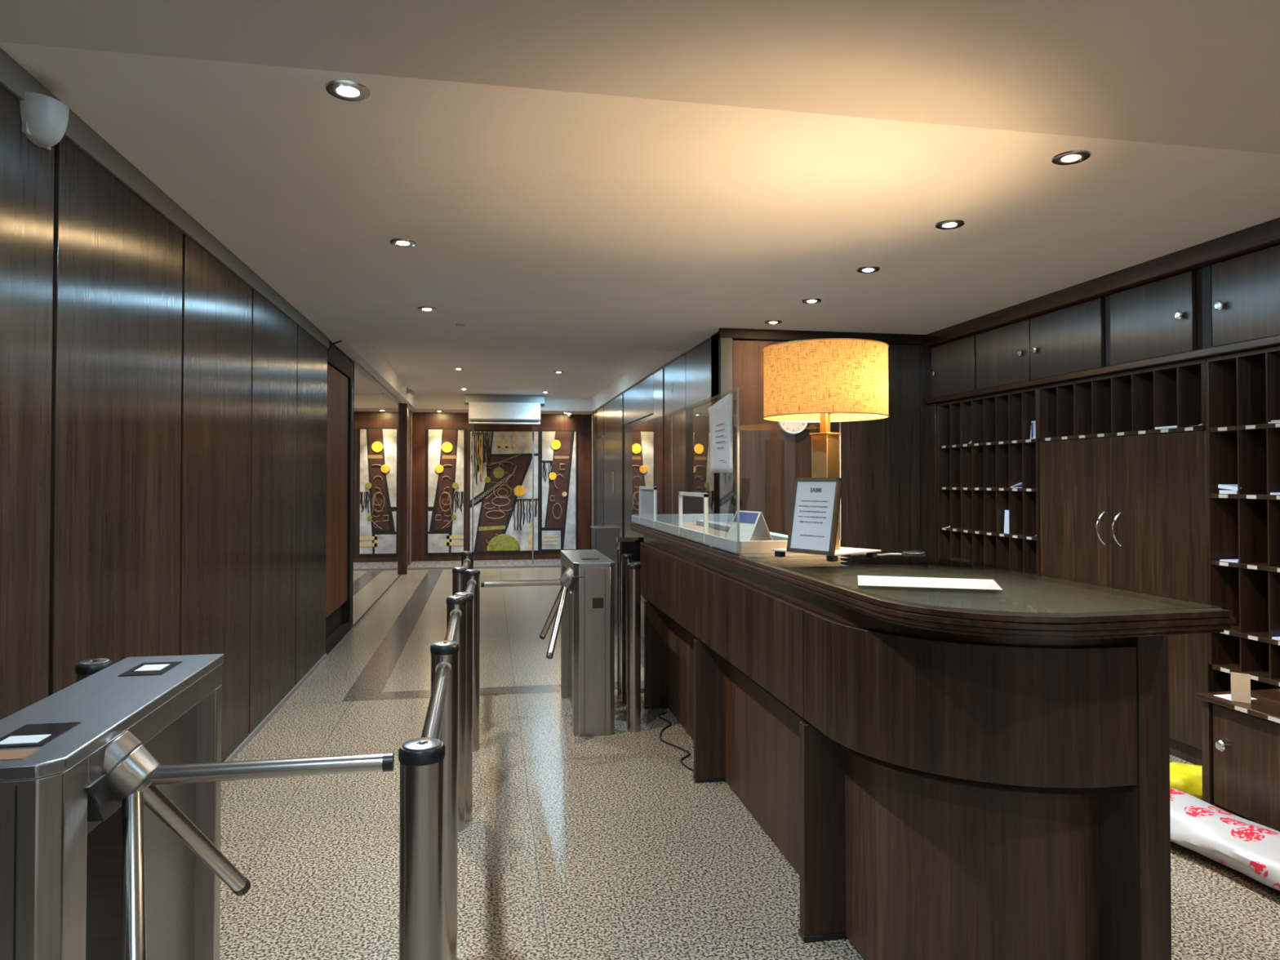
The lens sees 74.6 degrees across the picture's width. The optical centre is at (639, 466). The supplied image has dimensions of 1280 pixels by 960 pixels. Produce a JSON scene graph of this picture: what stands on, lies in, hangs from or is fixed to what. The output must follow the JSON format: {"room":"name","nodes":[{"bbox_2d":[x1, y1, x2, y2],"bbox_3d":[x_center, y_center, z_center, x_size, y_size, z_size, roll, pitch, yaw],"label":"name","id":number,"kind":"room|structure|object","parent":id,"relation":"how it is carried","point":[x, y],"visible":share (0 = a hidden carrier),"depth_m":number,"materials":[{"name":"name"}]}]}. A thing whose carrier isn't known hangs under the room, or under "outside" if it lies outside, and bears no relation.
{"room":"lobby","nodes":[
{"label":"lobby","id":0,"kind":"room"},
{"bbox_2d":[0,84,401,762],"bbox_3d":[-2.619,0.234,5.368,0.550,2.700,19.500,0,-1,-10],"label":"wall","id":1,"kind":"structure","parent":0,"point":[163,422],"depth_m":3.35,"materials":[{"name":"brown wood"}]},
{"bbox_2d":[19,90,68,150],"bbox_3d":[-1.783,-1.033,2.540,0.085,0.125,0.170,0,-1,-10],"label":"wall sconce","id":2,"kind":"object","parent":1,"relation":"attached to","point":[44,118],"visible":1,"depth_m":2.49,"materials":[{"name":"glass"}]},
{"bbox_2d":[0,47,328,348],"bbox_3d":[-1.642,-1.130,1.485,0.036,0.093,11.470,0,-1,-10],"label":"trim","id":3,"kind":"structure","parent":1,"relation":"attached to","point":[14,77],"depth_m":3.32,"materials":[{"name":"paint"}]},
{"bbox_2d":[224,653,326,761],"bbox_3d":[-1.643,1.507,1.443,0.034,0.032,11.470,0,-1,-10],"label":"baseboard","id":4,"kind":"structure","parent":1,"relation":"attached to","point":[257,729],"depth_m":5.28,"materials":[{"name":"metal"}]},
{"bbox_2d":[325,364,348,617],"bbox_3d":[-2.899,0.216,7.706,0.228,2.210,1.220,0,-1,-10],"label":"door","id":5,"kind":"structure","parent":1,"relation":"in","point":[337,419],"depth_m":7.74,"materials":[{"name":"orange wood"}]},
{"bbox_2d":[325,603,349,655],"bbox_3d":[-2.888,1.472,7.683,0.248,0.298,1.250,0,-1,-10],"label":"trim","id":6,"kind":"structure","parent":1,"relation":"attached to","point":[336,628],"depth_m":7.77,"materials":[{"name":"wood"}]},
{"bbox_2d":[351,361,401,625],"bbox_3d":[-3.309,0.309,10.776,0.014,2.660,4.710,0,-1,-10],"label":"mirror","id":7,"kind":"object","parent":1,"relation":"attached to","point":[376,478],"visible":1,"depth_m":9.99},
{"bbox_2d":[400,403,408,574],"bbox_3d":[-3.737,0.359,13.335,0.085,2.700,0.140,0,-1,-10],"label":"trim","id":8,"kind":"structure","parent":1,"relation":"attached to","point":[404,406],"depth_m":13.27,"materials":[{"name":"brown wood"}]},
{"bbox_2d":[407,408,413,566],"bbox_3d":[-3.926,0.373,14.205,0.020,2.700,1.640,0,-1,-10],"label":"trim","id":9,"kind":"structure","parent":1,"relation":"attached to","point":[409,410],"depth_m":14.39,"materials":[{"name":"brown wood"}]},
{"bbox_2d":[409,410,411,564],"bbox_3d":[-3.962,0.368,14.514,0.020,2.640,0.060,0,-1,-10],"label":"trim","id":10,"kind":"structure","parent":1,"relation":"attached to","point":[411,411],"depth_m":14.49,"materials":[{"name":"wood"}]},
{"bbox_2d":[412,412,590,561],"bbox_3d":[-1.554,0.396,15.669,5.900,2.700,0.400,0,-1,-10],"label":"wall","id":11,"kind":"structure","parent":0,"point":[421,420],"depth_m":15.21,"materials":[{"name":"brown wood"}]},
{"bbox_2d":[426,427,465,554],"bbox_3d":[-3.484,0.449,15.090,0.681,2.264,0.051,0,-1,-10],"label":"wall mural","id":12,"kind":"object","parent":11,"relation":"attached to","point":[446,447],"visible":0.99,"depth_m":15.08,"materials":[{"name":"multicoloured paint"}]},
{"bbox_2d":[407,559,560,567],"bbox_3d":[-2.412,1.714,14.731,3.155,0.035,1.100,0,-1,-10],"label":"trim","id":13,"kind":"structure","parent":11,"relation":"attached to","point":[524,562],"depth_m":14.73,"materials":[{"name":"stone"}]},
{"bbox_2d":[471,423,474,551],"bbox_3d":[-2.846,0.307,14.319,0.027,2.765,0.027,0,-1,-10],"label":"metal post","id":14,"kind":"object","parent":13,"relation":"on","point":[473,424],"visible":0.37,"depth_m":14.31,"materials":[{"name":"metal"}]},
{"bbox_2d":[532,424,533,564],"bbox_3d":[-1.846,0.310,14.499,0.027,2.765,0.027,0,-1,-10],"label":"metal post","id":15,"kind":"object","parent":13,"relation":"on","point":[532,424],"visible":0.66,"depth_m":14.48,"materials":[{"name":"metal"}]},
{"bbox_2d":[407,564,560,569],"bbox_3d":[-2.312,1.704,14.178,3.155,0.037,0.025,0,-1,-10],"label":"trim","id":16,"kind":"structure","parent":11,"relation":"attached to","point":[539,566],"depth_m":14.14,"materials":[{"name":"metal"}]},
{"bbox_2d":[468,429,539,552],"bbox_3d":[-2.466,0.455,15.271,1.277,2.230,0.055,0,-1,-10],"label":"wall mural","id":17,"kind":"object","parent":11,"relation":"attached to","point":[503,459],"visible":0.95,"depth_m":15.26,"materials":[{"name":"multicoloured paint"}]},
{"bbox_2d":[540,429,577,551],"bbox_3d":[-1.492,0.446,15.449,0.677,2.227,0.051,0,-1,-10],"label":"wall mural","id":18,"kind":"object","parent":11,"relation":"attached to","point":[558,448],"visible":1,"depth_m":15.44,"materials":[{"name":"multicoloured paint"}]},
{"bbox_2d":[0,41,1279,414],"bbox_3d":[0.216,-1.304,6.157,5.800,0.400,20.000,0,-1,-10],"label":"ceiling","id":19,"kind":"structure","parent":0,"point":[599,241],"depth_m":3.79,"materials":[{"name":"paint"}]},
{"bbox_2d":[324,80,370,101],"bbox_3d":[-0.900,-1.153,2.590,0.132,0.012,0.132,0,-1,-10],"label":"recessed light","id":20,"kind":"object","parent":19,"relation":"in","point":[344,90],"visible":1,"depth_m":2.58,"materials":[{"name":"metal"}]},
{"bbox_2d":[389,238,416,247],"bbox_3d":[-1.200,-1.127,4.253,0.132,0.012,0.132,0,-1,-10],"label":"recessed light","id":21,"kind":"object","parent":19,"relation":"in","point":[402,242],"visible":1,"depth_m":4.24,"materials":[{"name":"metal"}]},
{"bbox_2d":[417,306,436,311],"bbox_3d":[-1.498,-1.101,5.906,0.132,0.012,0.132,0,-1,-10],"label":"recessed light","id":22,"kind":"object","parent":19,"relation":"in","point":[421,308],"visible":1,"depth_m":5.88,"materials":[{"name":"metal"}]},
{"bbox_2d":[464,394,544,404],"bbox_3d":[-2.319,-1.143,14.442,1.350,0.140,0.170,0,-1,-10],"label":"bulkhead","id":23,"kind":"object","parent":19,"relation":"attached to","point":[468,397],"visible":0.95,"depth_m":14.36,"materials":[{"name":"paint"}]},
{"bbox_2d":[468,401,540,424],"bbox_3d":[-2.294,-0.895,14.245,1.200,0.362,0.219,0,-1,-10],"label":"air conditioner","id":24,"kind":"object","parent":23,"relation":"attached to","point":[479,412],"visible":1,"depth_m":14.16,"materials":[{"name":"white plastic"}]},
{"bbox_2d":[801,298,822,303],"bbox_3d":[1.152,-1.105,5.637,0.132,0.012,0.132,0,-1,-10],"label":"recessed light","id":25,"kind":"object","parent":19,"relation":"in","point":[806,300],"visible":1,"depth_m":5.62,"materials":[{"name":"metal"}]},
{"bbox_2d":[856,266,879,273],"bbox_3d":[1.303,-1.119,4.797,0.132,0.012,0.132,0,-1,-10],"label":"recessed light","id":26,"kind":"object","parent":19,"relation":"in","point":[867,269],"visible":1,"depth_m":4.78,"materials":[{"name":"metal"}]},
{"bbox_2d":[934,219,964,229],"bbox_3d":[1.456,-1.132,3.949,0.132,0.012,0.132,0,-1,-10],"label":"recessed light","id":27,"kind":"object","parent":19,"relation":"in","point":[951,224],"visible":1,"depth_m":3.93,"materials":[{"name":"metal"}]},
{"bbox_2d":[1051,150,1090,164],"bbox_3d":[1.604,-1.145,3.127,0.132,0.012,0.132,0,-1,-10],"label":"recessed light","id":28,"kind":"object","parent":19,"relation":"in","point":[1068,157],"visible":1,"depth_m":3.11,"materials":[{"name":"metal"}]},
{"bbox_2d":[0,0,1279,154],"bbox_3d":[1.408,-1.187,-0.467,5.800,0.040,6.545,0,-1,-10],"label":"ceiling","id":29,"kind":"structure","parent":0,"point":[1204,73],"depth_m":2.25,"materials":[{"name":"paint"}]},
{"bbox_2d":[590,333,755,603],"bbox_3d":[-0.013,0.325,11.151,0.270,2.700,9.040,0,-1,-10],"label":"wall","id":30,"kind":"structure","parent":0,"point":[611,425],"depth_m":9.67,"materials":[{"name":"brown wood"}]},
{"bbox_2d":[219,567,1279,959],"bbox_3d":[0.142,1.656,6.097,5.950,0.120,20.000,0,-1,-10],"label":"floor","id":31,"kind":"structure","parent":0,"point":[609,846],"depth_m":3.41,"materials":[{"name":"stone"}]},
{"bbox_2d":[75,657,112,682],"bbox_3d":[-1.518,1.038,2.327,0.087,0.997,0.087,0,-1,-10],"label":"bollard","id":32,"kind":"object","parent":31,"relation":"on","point":[85,668],"visible":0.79,"depth_m":2.30,"materials":[{"name":"metal"}]},
{"bbox_2d":[0,653,394,959],"bbox_3d":[-0.940,1.023,1.880,0.783,1.014,1.015,0,-1,-10],"label":"turnstile","id":33,"kind":"object","parent":31,"relation":"on","point":[110,781],"visible":1,"depth_m":1.73,"materials":[{"name":"metal"}]},
{"bbox_2d":[398,737,445,959],"bbox_3d":[-0.417,1.027,1.600,0.087,0.997,0.087,0,-1,-10],"label":"bollard","id":34,"kind":"object","parent":31,"relation":"on","point":[421,760],"visible":1,"depth_m":1.57,"materials":[{"name":"metal"}]},
{"bbox_2d":[420,660,452,739],"bbox_3d":[-0.510,0.608,2.100,0.050,0.050,0.920,0,-1,-11],"label":"rail","id":35,"kind":"object","parent":34,"relation":"attached to","point":[433,723],"visible":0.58,"depth_m":2.11,"materials":[{"name":"metal"}]},
{"bbox_2d":[430,640,458,959],"bbox_3d":[-0.603,1.042,2.586,0.087,0.997,0.087,0,-1,-10],"label":"bollard","id":36,"kind":"object","parent":31,"relation":"on","point":[440,651],"visible":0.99,"depth_m":2.56,"materials":[{"name":"metal"}]},
{"bbox_2d":[444,608,462,641],"bbox_3d":[-0.697,0.624,3.108,0.053,0.050,0.963,0,-1,-10],"label":"rail","id":37,"kind":"object","parent":36,"relation":"attached to","point":[455,614],"visible":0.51,"depth_m":3.22,"materials":[{"name":"metal"}]},
{"bbox_2d":[446,595,466,831],"bbox_3d":[-0.791,1.058,3.616,0.087,0.997,0.087,0,-1,-10],"label":"bollard","id":38,"kind":"object","parent":31,"relation":"on","point":[453,602],"visible":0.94,"depth_m":3.59,"materials":[{"name":"metal"}]},
{"bbox_2d":[452,566,467,595],"bbox_3d":[-1.031,1.077,4.797,0.087,0.997,0.087,0,-1,-10],"label":"bollard","id":39,"kind":"object","parent":31,"relation":"on","point":[458,573],"visible":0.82,"depth_m":4.77,"materials":[{"name":"metal"}]},
{"bbox_2d":[453,591,473,822],"bbox_3d":[-0.783,1.060,3.719,0.087,0.997,0.087,0,-1,-10],"label":"bollard","id":40,"kind":"object","parent":31,"relation":"on","point":[469,596],"visible":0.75,"depth_m":3.69,"materials":[{"name":"metal"}]},
{"bbox_2d":[465,578,476,593],"bbox_3d":[-0.858,0.641,4.202,0.050,0.050,0.881,0,-1,-9],"label":"rail","id":41,"kind":"object","parent":40,"relation":"attached to","point":[472,583],"visible":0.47,"depth_m":4.42,"materials":[{"name":"metal"}]},
{"bbox_2d":[464,568,479,751],"bbox_3d":[-0.934,1.075,4.672,0.087,0.997,0.087,0,-1,-10],"label":"bollard","id":42,"kind":"object","parent":31,"relation":"on","point":[469,574],"visible":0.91,"depth_m":4.64,"materials":[{"name":"metal"}]},
{"bbox_2d":[342,569,644,701],"bbox_3d":[-1.560,1.659,9.987,2.420,0.005,8.340,0,-1,-10],"label":"trim","id":43,"kind":"structure","parent":31,"relation":"on","point":[370,685],"depth_m":6.82,"materials":[{"name":"stone"}]},
{"bbox_2d":[461,551,473,569],"bbox_3d":[-1.206,1.094,5.863,0.087,0.997,0.087,0,-1,-10],"label":"bollard","id":44,"kind":"object","parent":43,"relation":"on","point":[464,554],"visible":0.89,"depth_m":5.84,"materials":[{"name":"metal"}]},
{"bbox_2d":[480,549,615,736],"bbox_3d":[-0.591,1.076,5.230,0.783,1.012,1.125,0,-1,-10],"label":"turnstile","id":45,"kind":"object","parent":31,"relation":"on","point":[584,606],"visible":1,"depth_m":4.93,"materials":[{"name":"metal"}]},
{"bbox_2d":[590,525,621,622],"bbox_3d":[-0.370,1.140,8.914,0.301,1.000,0.311,0,-1,-10],"label":"pedestal","id":46,"kind":"object","parent":31,"relation":"on","point":[604,538],"visible":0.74,"depth_m":8.81,"materials":[{"name":"metal"}]},
{"bbox_2d":[621,553,634,703],"bbox_3d":[-0.083,1.091,5.659,0.087,0.997,0.087,0,-1,-10],"label":"bollard","id":47,"kind":"object","parent":31,"relation":"on","point":[627,558],"visible":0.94,"depth_m":5.62,"materials":[{"name":"metal"}]},
{"bbox_2d":[626,563,640,732],"bbox_3d":[-0.037,1.081,5.027,0.087,0.997,0.087,0,-1,-10],"label":"bollard","id":48,"kind":"object","parent":31,"relation":"on","point":[633,570],"visible":1,"depth_m":4.99,"materials":[{"name":"metal"}]},
{"bbox_2d":[617,537,657,698],"bbox_3d":[-0.008,1.041,5.795,0.303,1.100,0.028,0,-1,-10],"label":"gate","id":49,"kind":"object","parent":31,"relation":"on","point":[624,544],"visible":0.52,"depth_m":5.76,"materials":[{"name":"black metal"}]},
{"bbox_2d":[657,711,693,771],"bbox_3d":[0.186,1.570,4.831,0.138,0.010,1.122,0,-1,-8],"label":"cable","id":50,"kind":"object","parent":31,"relation":"on","point":[659,716],"visible":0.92,"depth_m":4.72,"materials":[{"name":"rubber"}]},
{"bbox_2d":[629,521,1235,959],"bbox_3d":[0.700,0.962,3.924,0.826,1.199,4.156,0,-1,-10],"label":"reception desk","id":51,"kind":"object","parent":31,"relation":"on","point":[936,783],"depth_m":2.30,"materials":[{"name":"brown wood"}]},
{"bbox_2d":[631,513,840,554],"bbox_3d":[0.527,0.347,4.698,0.735,0.055,2.530,0,-1,-10],"label":"screen base","id":52,"kind":"object","parent":51,"relation":"on","point":[779,540],"visible":0.58,"depth_m":4.03,"materials":[{"name":"plastic"}]},
{"bbox_2d":[632,387,739,542],"bbox_3d":[0.174,0.033,4.638,0.020,0.662,2.532,0,-1,-10],"label":"glass screen","id":53,"kind":"object","parent":52,"relation":"on","point":[658,442],"visible":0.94,"depth_m":4.82,"materials":[{"name":"clear glass"}]},
{"bbox_2d":[707,393,729,473],"bbox_3d":[0.332,-0.136,3.659,0.019,0.330,0.360,0,-1,-10],"label":"paper notice","id":54,"kind":"object","parent":53,"relation":"attached to","point":[719,412],"visible":1,"depth_m":3.62,"materials":[{"name":"paper"}]},
{"bbox_2d":[839,422,840,540],"bbox_3d":[0.617,-0.006,3.441,0.434,0.622,0.008,0,-1,-10],"label":"glass screen","id":55,"kind":"object","parent":52,"relation":"on","point":[839,422],"visible":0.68,"depth_m":3.48,"materials":[{"name":"glass"}]},
{"bbox_2d":[731,493,742,512],"bbox_3d":[0.461,0.245,3.993,0.075,0.237,0.087,0,-1,-10],"label":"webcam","id":56,"kind":"object","parent":51,"relation":"on","point":[734,499],"visible":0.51,"depth_m":3.98,"materials":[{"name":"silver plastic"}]},
{"bbox_2d":[725,510,772,541],"bbox_3d":[0.465,0.274,3.587,0.155,0.163,0.190,0,-1,-25],"label":"desk calendar","id":57,"kind":"object","parent":51,"relation":"on","point":[753,525],"visible":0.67,"depth_m":3.56,"materials":[{"name":"paper"}]},
{"bbox_2d":[630,520,1226,616],"bbox_3d":[0.660,0.358,3.930,0.730,0.008,4.148,0,-1,-10],"label":"countertop","id":58,"kind":"structure","parent":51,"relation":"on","point":[1022,592],"depth_m":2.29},
{"bbox_2d":[786,477,842,555],"bbox_3d":[0.620,0.177,2.996,0.061,0.271,0.216,1,-1,-34],"label":"frame","id":59,"kind":"object","parent":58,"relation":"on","point":[815,501],"visible":1,"depth_m":2.98,"materials":[{"name":"paper"}]},
{"bbox_2d":[763,337,888,561],"bbox_3d":[0.698,-0.051,3.165,0.462,0.786,0.462,0,-1,-10],"label":"table lamp","id":60,"kind":"object","parent":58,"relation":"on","point":[824,381],"visible":0.94,"depth_m":2.99,"materials":[{"name":"fabric"}]},
{"bbox_2d":[849,552,901,555],"bbox_3d":[0.903,0.339,3.227,0.201,0.007,0.061,0,-1,6],"label":"cable","id":61,"kind":"object","parent":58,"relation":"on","point":[864,553],"visible":0.76,"depth_m":3.23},
{"bbox_2d":[902,550,924,556],"bbox_3d":[1.046,0.334,3.212,0.084,0.018,0.084,0,-1,-10],"label":"box","id":62,"kind":"object","parent":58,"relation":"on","point":[907,553],"visible":1,"depth_m":3.18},
{"bbox_2d":[857,575,1002,590],"bbox_3d":[0.809,0.329,2.374,0.381,0.001,0.242,0,-1,16],"label":"paper sheet","id":63,"kind":"object","parent":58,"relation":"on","point":[863,580],"visible":1,"depth_m":2.37,"materials":[{"name":"paper"}]},
{"bbox_2d":[1040,431,1212,765],"bbox_3d":[2.931,0.704,4.973,0.394,1.749,1.330,0,-1,-10],"label":"tall cabinet","id":64,"kind":"object","parent":31,"relation":"on","point":[1129,513],"visible":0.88,"depth_m":4.73,"materials":[{"name":"brown wood"}]},
{"bbox_2d":[1037,358,1206,441],"bbox_3d":[2.939,-0.358,4.991,0.328,0.367,1.332,0,-1,-10],"label":"rack","id":65,"kind":"object","parent":64,"relation":"on","point":[1138,402],"visible":0.81,"depth_m":4.96,"materials":[{"name":"brown wood"}]},
{"bbox_2d":[1040,426,1205,441],"bbox_3d":[2.930,-0.186,4.987,0.305,0.022,1.290,0,-1,-10],"label":"shelf","id":66,"kind":"object","parent":65,"relation":"attached to","point":[1135,430],"depth_m":4.96,"materials":[{"name":"brown wood"}]},
{"bbox_2d":[1048,430,1266,692],"bbox_3d":[2.824,0.662,5.605,0.381,1.652,2.610,0,-1,-10],"label":"labels","id":67,"kind":"object","parent":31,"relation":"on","point":[1220,681],"visible":0.02,"depth_m":4.30,"materials":[{"name":"paper"}]},
{"bbox_2d":[1169,762,1202,799],"bbox_3d":[2.529,1.485,3.990,0.420,0.152,0.213,0,-1,20],"label":"plastic bag","id":68,"kind":"object","parent":31,"relation":"on","point":[1186,778],"visible":0.21,"depth_m":3.90,"materials":[{"name":"plastic"}]},
{"bbox_2d":[1169,787,1279,891],"bbox_3d":[2.389,1.460,3.070,0.375,0.162,1.500,0,-1,-15],"label":"plastic bag","id":69,"kind":"object","parent":31,"relation":"on","point":[1250,848],"visible":0.66,"depth_m":3.22,"materials":[{"name":"plastic"}]},
{"bbox_2d":[1196,688,1279,831],"bbox_3d":[2.840,1.281,3.225,0.482,0.540,1.200,0,-1,-10],"label":"base cabinet","id":70,"kind":"object","parent":31,"relation":"on","point":[1241,741],"visible":0.83,"depth_m":3.59,"materials":[{"name":"brown wood"}]},
{"bbox_2d":[1196,688,1279,724],"bbox_3d":[2.843,1.023,3.230,0.476,0.025,1.200,0,-1,-10],"label":"countertop","id":71,"kind":"structure","parent":70,"relation":"on","point":[1268,703],"depth_m":3.63,"materials":[{"name":"brown wood"}]},
{"bbox_2d":[1213,671,1257,703],"bbox_3d":[2.620,0.954,3.667,0.137,0.126,0.154,0,-1,-10],"label":"brochure","id":72,"kind":"object","parent":71,"relation":"on","point":[1240,682],"visible":1,"depth_m":3.62,"materials":[{"name":"paper"}]},
{"bbox_2d":[1204,346,1279,686],"bbox_3d":[3.201,0.226,3.528,0.328,1.582,1.617,0,-1,-10],"label":"rack","id":73,"kind":"object","parent":71,"relation":"on","point":[1242,389],"visible":0.98,"depth_m":4.14,"materials":[{"name":"brown wood"}]},
{"bbox_2d":[1219,489,1237,493],"bbox_3d":[3.023,0.129,4.197,0.200,0.018,0.100,0,-1,-10],"label":"letter","id":74,"kind":"object","parent":73,"relation":"on","point":[1221,491],"visible":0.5,"depth_m":4.19,"materials":[{"name":"paper"}]},
{"bbox_2d":[1217,484,1241,490],"bbox_3d":[3.023,0.107,4.202,0.200,0.032,0.116,0,-1,-16],"label":"letter","id":75,"kind":"object","parent":74,"relation":"on","point":[1229,486],"visible":0.5,"depth_m":4.19,"materials":[{"name":"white paper"}]},
{"bbox_2d":[1209,422,1279,432],"bbox_3d":[3.192,-0.197,3.533,0.305,0.022,1.575,0,-1,-10],"label":"shelf","id":76,"kind":"object","parent":73,"relation":"attached to","point":[1238,427],"depth_m":4.13,"materials":[{"name":"brown wood"}]},
{"bbox_2d":[1210,493,1279,499],"bbox_3d":[3.192,0.139,3.528,0.305,0.022,1.575,0,-1,-10],"label":"shelf","id":77,"kind":"object","parent":73,"relation":"attached to","point":[1213,496],"depth_m":4.10,"materials":[{"name":"brown wood"}]},
{"bbox_2d":[1211,560,1279,572],"bbox_3d":[3.192,0.477,3.522,0.305,0.022,1.575,0,-1,-10],"label":"shelf","id":78,"kind":"object","parent":73,"relation":"attached to","point":[1243,566],"depth_m":4.12,"materials":[{"name":"brown wood"}]},
{"bbox_2d":[1212,663,1279,686],"bbox_3d":[3.192,1.006,3.514,0.305,0.022,1.575,0,-1,-10],"label":"shelf","id":79,"kind":"object","parent":73,"relation":"attached to","point":[1260,673],"depth_m":4.11,"materials":[{"name":"brown wood"}]},
{"bbox_2d":[1219,626,1279,645],"bbox_3d":[3.192,0.816,3.517,0.305,0.022,1.575,0,-1,-10],"label":"shelf","id":80,"kind":"object","parent":73,"relation":"attached to","point":[1245,634],"depth_m":4.11,"materials":[{"name":"brown wood"}]},
{"bbox_2d":[711,331,933,557],"bbox_3d":[1.792,0.261,7.056,2.370,2.700,0.340,0,-1,-10],"label":"wall","id":81,"kind":"structure","parent":0,"point":[925,353],"depth_m":6.99,"materials":[{"name":"brown wood"}]},
{"bbox_2d":[718,337,733,513],"bbox_3d":[0.681,0.294,6.652,0.100,2.620,0.060,0,-1,-10],"label":"trim","id":82,"kind":"structure","parent":81,"relation":"attached to","point":[725,344],"depth_m":6.64,"materials":[{"name":"wood"}]},
{"bbox_2d":[733,340,817,535],"bbox_3d":[1.087,0.301,6.748,0.705,2.610,0.015,0,-1,-10],"label":"wall panel","id":83,"kind":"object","parent":81,"relation":"attached to","point":[771,458],"depth_m":6.73,"materials":[{"name":"brown wood"}]},
{"bbox_2d":[777,421,808,434],"bbox_3d":[1.233,-0.384,6.763,0.260,0.260,0.028,0,-1,-10],"label":"wall clock","id":84,"kind":"object","parent":81,"relation":"attached to","point":[790,428],"visible":0.37,"depth_m":6.76,"materials":[{"name":"white plastic"}]},
{"bbox_2d":[718,328,924,345],"bbox_3d":[1.515,-1.053,6.834,1.800,0.080,0.040,0,-1,-10],"label":"trim","id":85,"kind":"structure","parent":81,"relation":"attached to","point":[734,333],"depth_m":6.79,"materials":[{"name":"wood"}]},
{"bbox_2d":[818,345,919,555],"bbox_3d":[1.887,0.303,6.893,0.880,2.610,0.015,0,-1,-10],"label":"wall panel","id":86,"kind":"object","parent":81,"relation":"attached to","point":[880,459],"depth_m":6.92,"materials":[{"name":"brown wood"}]},
{"bbox_2d":[927,404,937,557],"bbox_3d":[2.596,0.549,6.960,0.380,2.120,0.125,0,-1,-10],"label":"trim","id":87,"kind":"structure","parent":81,"relation":"attached to","point":[932,408],"depth_m":6.92,"materials":[{"name":"brown wood"}]},
{"bbox_2d":[937,386,1040,574],"bbox_3d":[2.707,0.154,6.270,0.328,1.352,1.277,0,-1,-10],"label":"rack","id":88,"kind":"object","parent":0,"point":[975,479],"visible":0.61,"depth_m":6.25,"materials":[{"name":"brown wood"}]},
{"bbox_2d":[938,486,1035,491],"bbox_3d":[2.699,0.171,6.268,0.305,0.022,1.235,0,-1,-10],"label":"shelf","id":89,"kind":"object","parent":88,"relation":"attached to","point":[940,488],"depth_m":6.25,"materials":[{"name":"brown wood"}]},
{"bbox_2d":[938,438,1035,448],"bbox_3d":[2.699,-0.164,6.274,0.305,0.022,1.235,0,-1,-10],"label":"shelf","id":90,"kind":"object","parent":88,"relation":"attached to","point":[997,443],"depth_m":6.24,"materials":[{"name":"brown wood"}]},
{"bbox_2d":[939,526,1036,540],"bbox_3d":[2.699,0.497,6.263,0.305,0.022,1.235,0,-1,-10],"label":"shelf","id":91,"kind":"object","parent":88,"relation":"attached to","point":[975,531],"depth_m":6.24,"materials":[{"name":"brown wood"}]},
{"bbox_2d":[1004,510,1008,533],"bbox_3d":[2.639,0.399,6.019,0.011,0.166,0.090,0,-1,-10],"label":"leaflet","id":92,"kind":"object","parent":88,"relation":"on","point":[1006,512],"visible":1,"depth_m":6.04,"materials":[{"name":"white paper"}]},
{"bbox_2d":[1030,421,1035,439],"bbox_3d":[2.694,-0.247,5.725,0.020,0.126,0.100,0,-1,-10],"label":"letter","id":93,"kind":"object","parent":88,"relation":"on","point":[1033,433],"visible":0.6,"depth_m":5.74,"materials":[{"name":"paper"}]},
{"bbox_2d":[1266,683,1279,688],"bbox_3d":[3.807,0.180,1.933,0.220,2.700,10.460,0,-1,-10],"label":"wall","id":94,"kind":"structure","parent":0,"point":[1268,686],"depth_m":4.33,"materials":[{"name":"brown wood"}]},
{"bbox_2d":[930,334,976,398],"bbox_3d":[2.630,-0.777,6.705,0.381,0.435,0.640,0,-1,-10],"label":"upper cabinet","id":95,"kind":"object","parent":94,"relation":"attached to","point":[953,364],"visible":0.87,"depth_m":6.63,"materials":[{"name":"brown wood"}]},
{"bbox_2d":[976,296,1106,390],"bbox_3d":[2.807,-0.793,5.724,0.381,0.435,1.335,0,-1,-10],"label":"upper cabinet","id":96,"kind":"object","parent":94,"relation":"attached to","point":[1072,339],"visible":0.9,"depth_m":5.57,"materials":[{"name":"brown wood"}]},
{"bbox_2d":[924,217,1279,346],"bbox_3d":[3.184,-1.093,3.609,0.420,0.100,6.940,0,-1,-10],"label":"trim","id":97,"kind":"structure","parent":94,"relation":"attached to","point":[1264,235],"depth_m":4.78,"materials":[{"name":"brown wood"}]},
{"bbox_2d":[925,334,1279,404],"bbox_3d":[3.189,-0.589,3.602,0.410,0.040,6.940,0,-1,-10],"label":"trim","id":98,"kind":"structure","parent":94,"relation":"attached to","point":[1274,340],"depth_m":4.78,"materials":[{"name":"brown wood"}]},
{"bbox_2d":[1105,294,1111,366],"bbox_3d":[2.965,-0.804,5.046,0.340,0.434,0.049,0,-1,-10],"label":"trim","id":99,"kind":"structure","parent":94,"relation":"attached to","point":[1107,297],"depth_m":5.02,"materials":[{"name":"wood"}]},
{"bbox_2d":[1110,267,1202,365],"bbox_3d":[2.991,-0.809,4.698,0.381,0.435,0.640,0,-1,-10],"label":"upper cabinet","id":100,"kind":"object","parent":94,"relation":"attached to","point":[1163,317],"visible":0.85,"depth_m":4.62,"materials":[{"name":"brown wood"}]},
{"bbox_2d":[1201,264,1212,348],"bbox_3d":[3.088,-0.815,4.360,0.340,0.434,0.054,0,-1,-10],"label":"trim","id":101,"kind":"structure","parent":94,"relation":"attached to","point":[1206,270],"depth_m":4.33,"materials":[{"name":"wood"}]},
{"bbox_2d":[1211,244,1279,346],"bbox_3d":[3.174,-0.825,3.684,0.381,0.435,1.300,0,-1,-10],"label":"upper cabinet","id":102,"kind":"object","parent":94,"relation":"attached to","point":[1246,288],"visible":0.91,"depth_m":4.08,"materials":[{"name":"brown wood"}]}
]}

